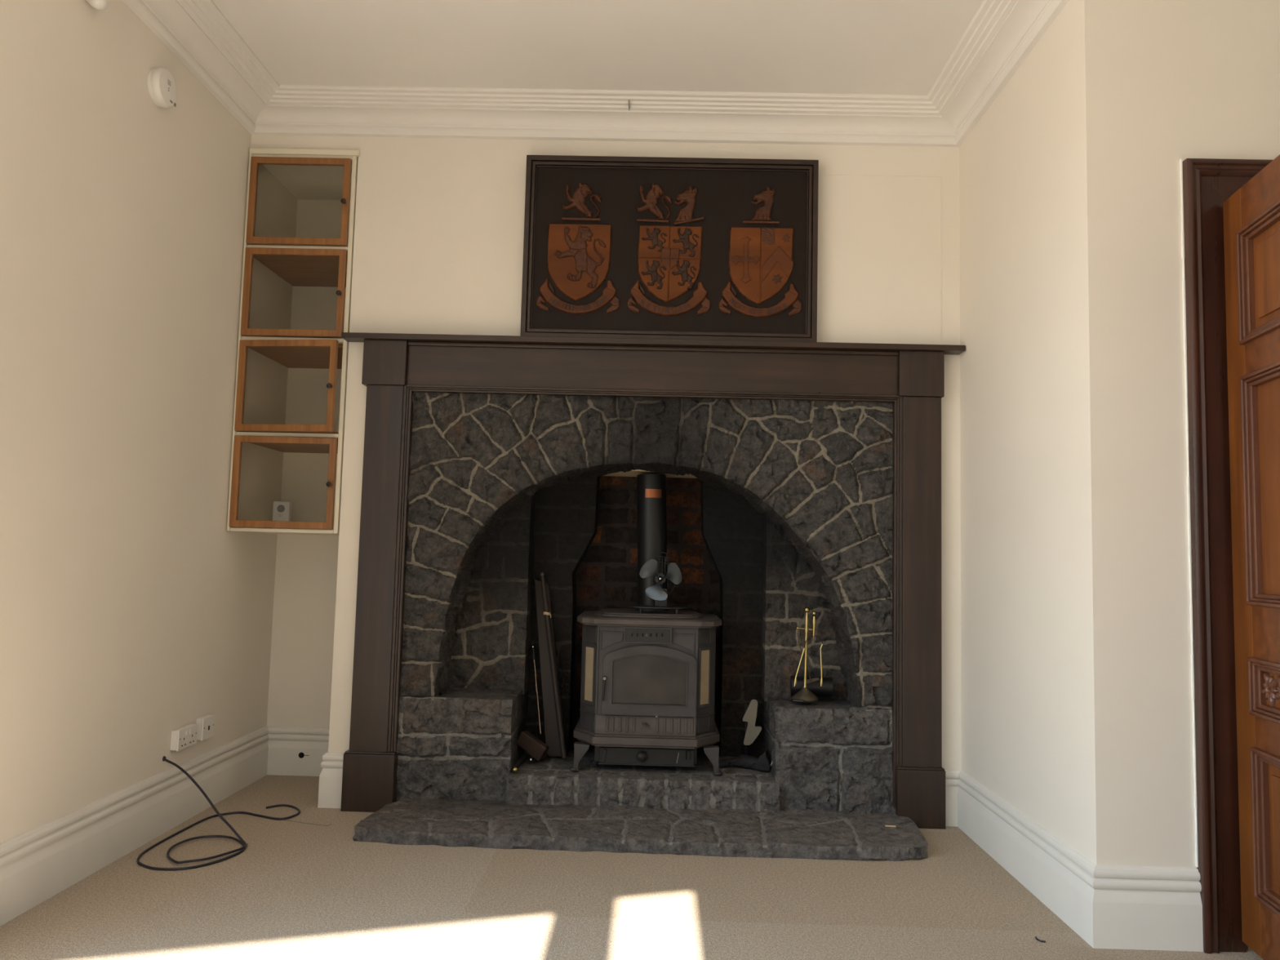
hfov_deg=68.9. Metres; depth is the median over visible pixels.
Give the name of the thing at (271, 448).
shelf
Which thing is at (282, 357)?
shelf
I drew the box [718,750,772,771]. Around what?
glove
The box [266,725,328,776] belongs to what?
baseboard
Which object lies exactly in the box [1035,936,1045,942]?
wire curl
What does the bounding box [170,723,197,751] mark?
power socket
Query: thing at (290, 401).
upper cabinet
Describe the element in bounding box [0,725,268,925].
baseboard
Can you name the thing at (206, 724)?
socket
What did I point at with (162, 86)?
smoke detector
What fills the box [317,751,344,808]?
baseboard
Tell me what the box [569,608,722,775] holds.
wood stove
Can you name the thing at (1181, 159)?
trim
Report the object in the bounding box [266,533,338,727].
wall
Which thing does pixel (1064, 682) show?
wall
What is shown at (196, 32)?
trim
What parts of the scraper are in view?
prop rod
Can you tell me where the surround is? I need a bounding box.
[340,332,965,829]
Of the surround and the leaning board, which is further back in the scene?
the leaning board
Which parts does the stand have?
stem, hook arm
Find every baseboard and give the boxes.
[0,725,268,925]
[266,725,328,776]
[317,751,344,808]
[944,769,960,826]
[957,769,1096,947]
[1093,865,1203,951]
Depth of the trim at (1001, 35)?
3.22 m
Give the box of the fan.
[629,551,687,613]
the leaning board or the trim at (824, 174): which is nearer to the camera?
the trim at (824, 174)
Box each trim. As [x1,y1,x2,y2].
[122,0,279,134]
[252,84,959,146]
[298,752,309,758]
[823,173,942,341]
[927,0,1069,146]
[1179,158,1198,867]
[1182,158,1272,953]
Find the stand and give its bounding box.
[791,607,817,702]
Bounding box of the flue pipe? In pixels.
[635,474,669,611]
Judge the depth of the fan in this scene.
3.81 m
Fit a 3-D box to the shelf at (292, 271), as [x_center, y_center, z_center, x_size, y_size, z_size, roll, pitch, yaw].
[-1.381,-0.920,4.037,0.421,0.040,0.456,1,-5,1]
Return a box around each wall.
[0,0,277,843]
[250,134,961,769]
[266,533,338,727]
[959,0,1172,866]
[1155,0,1279,867]
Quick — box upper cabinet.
[226,147,359,535]
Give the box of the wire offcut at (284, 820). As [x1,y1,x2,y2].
[284,819,330,826]
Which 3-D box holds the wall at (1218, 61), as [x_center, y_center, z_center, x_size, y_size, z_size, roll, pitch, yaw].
[2.425,-0.131,2.631,1.955,2.800,0.140,1,-5,1]
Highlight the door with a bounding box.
[1222,154,1279,959]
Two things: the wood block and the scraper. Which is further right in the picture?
the scraper
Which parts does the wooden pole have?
cord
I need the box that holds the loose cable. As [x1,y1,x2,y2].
[136,758,300,870]
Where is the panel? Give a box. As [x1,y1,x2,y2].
[520,155,818,342]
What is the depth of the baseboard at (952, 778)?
3.55 m
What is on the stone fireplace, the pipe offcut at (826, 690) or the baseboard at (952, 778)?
the pipe offcut at (826, 690)
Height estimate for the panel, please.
0.744 m
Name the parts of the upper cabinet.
cupboard door, cupboard door, board, cupboard door, cupboard door, moulding, knob, knob, knob, knob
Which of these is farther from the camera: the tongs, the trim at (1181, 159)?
the tongs
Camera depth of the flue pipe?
3.98 m
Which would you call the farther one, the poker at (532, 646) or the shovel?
the poker at (532, 646)
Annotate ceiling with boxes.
[212,0,983,95]
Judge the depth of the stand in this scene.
3.71 m
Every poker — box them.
[512,755,528,772]
[528,746,573,762]
[531,645,541,733]
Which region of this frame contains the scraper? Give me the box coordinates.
[742,699,761,755]
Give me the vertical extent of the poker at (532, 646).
0.352 m
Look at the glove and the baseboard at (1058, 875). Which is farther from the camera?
the glove
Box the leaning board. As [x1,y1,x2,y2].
[534,578,567,756]
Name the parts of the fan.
blade, blade, stand plate, motor, blade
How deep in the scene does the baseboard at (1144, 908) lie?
2.45 m
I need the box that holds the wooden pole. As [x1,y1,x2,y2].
[539,572,567,758]
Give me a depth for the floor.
2.65 m
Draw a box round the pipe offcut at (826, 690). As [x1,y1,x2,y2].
[790,675,832,697]
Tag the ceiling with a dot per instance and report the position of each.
(815, 46)
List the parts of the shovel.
blade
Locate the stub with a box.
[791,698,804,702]
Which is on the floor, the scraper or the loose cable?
the loose cable
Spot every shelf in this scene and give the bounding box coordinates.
[239,431,338,453]
[245,335,342,368]
[253,244,347,287]
[341,332,965,355]
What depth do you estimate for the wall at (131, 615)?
2.89 m
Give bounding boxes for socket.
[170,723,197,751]
[195,714,214,741]
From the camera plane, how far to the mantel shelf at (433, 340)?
3.67 m
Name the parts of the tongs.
arm, handle, arm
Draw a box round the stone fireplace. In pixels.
[352,391,928,861]
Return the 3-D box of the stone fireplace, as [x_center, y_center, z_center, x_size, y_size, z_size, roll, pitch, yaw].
[0.041,0.467,3.740,1.999,1.686,1.115,1,-5,1]
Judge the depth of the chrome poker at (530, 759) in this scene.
3.86 m
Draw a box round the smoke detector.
[147,66,177,108]
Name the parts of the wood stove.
leg, moulding, moulding, frame, pane, moulding, door handle, spandrel panel, knob, skirt panel, moulding, hot plate, stove door, plate, door glass, spandrel panel, moulding, moulding, frame, pane, moulding, leg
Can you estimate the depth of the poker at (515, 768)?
3.66 m
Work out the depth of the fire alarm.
4.04 m
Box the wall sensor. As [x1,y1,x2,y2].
[85,0,107,10]
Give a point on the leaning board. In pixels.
(551, 730)
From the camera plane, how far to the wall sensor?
2.71 m
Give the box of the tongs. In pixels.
[793,610,822,686]
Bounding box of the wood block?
[516,730,548,760]
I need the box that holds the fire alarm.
[272,501,292,528]
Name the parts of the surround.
moulding, moulding, bed moulding, moulding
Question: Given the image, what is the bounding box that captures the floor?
[0,774,1263,959]
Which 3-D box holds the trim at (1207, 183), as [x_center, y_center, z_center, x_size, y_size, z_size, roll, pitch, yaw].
[2.043,0.187,2.594,1.080,2.142,0.173,1,-5,1]
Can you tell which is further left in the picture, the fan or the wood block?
the wood block
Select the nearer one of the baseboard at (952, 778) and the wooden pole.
the baseboard at (952, 778)
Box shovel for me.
[797,626,820,684]
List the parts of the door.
moulding, rail, moulding, rail, moulding, moulding, rail, panel, rail, panel, rail, panel, panel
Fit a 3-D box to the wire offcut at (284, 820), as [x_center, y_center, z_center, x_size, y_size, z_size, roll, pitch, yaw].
[-1.211,1.243,3.383,0.190,0.002,0.028,1,-5,10]
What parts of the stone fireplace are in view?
stone seat, seat, closing plate, seat, stone seat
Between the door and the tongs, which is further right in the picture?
the door
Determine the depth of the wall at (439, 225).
3.76 m
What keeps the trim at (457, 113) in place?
attached to the wall at (439, 225)

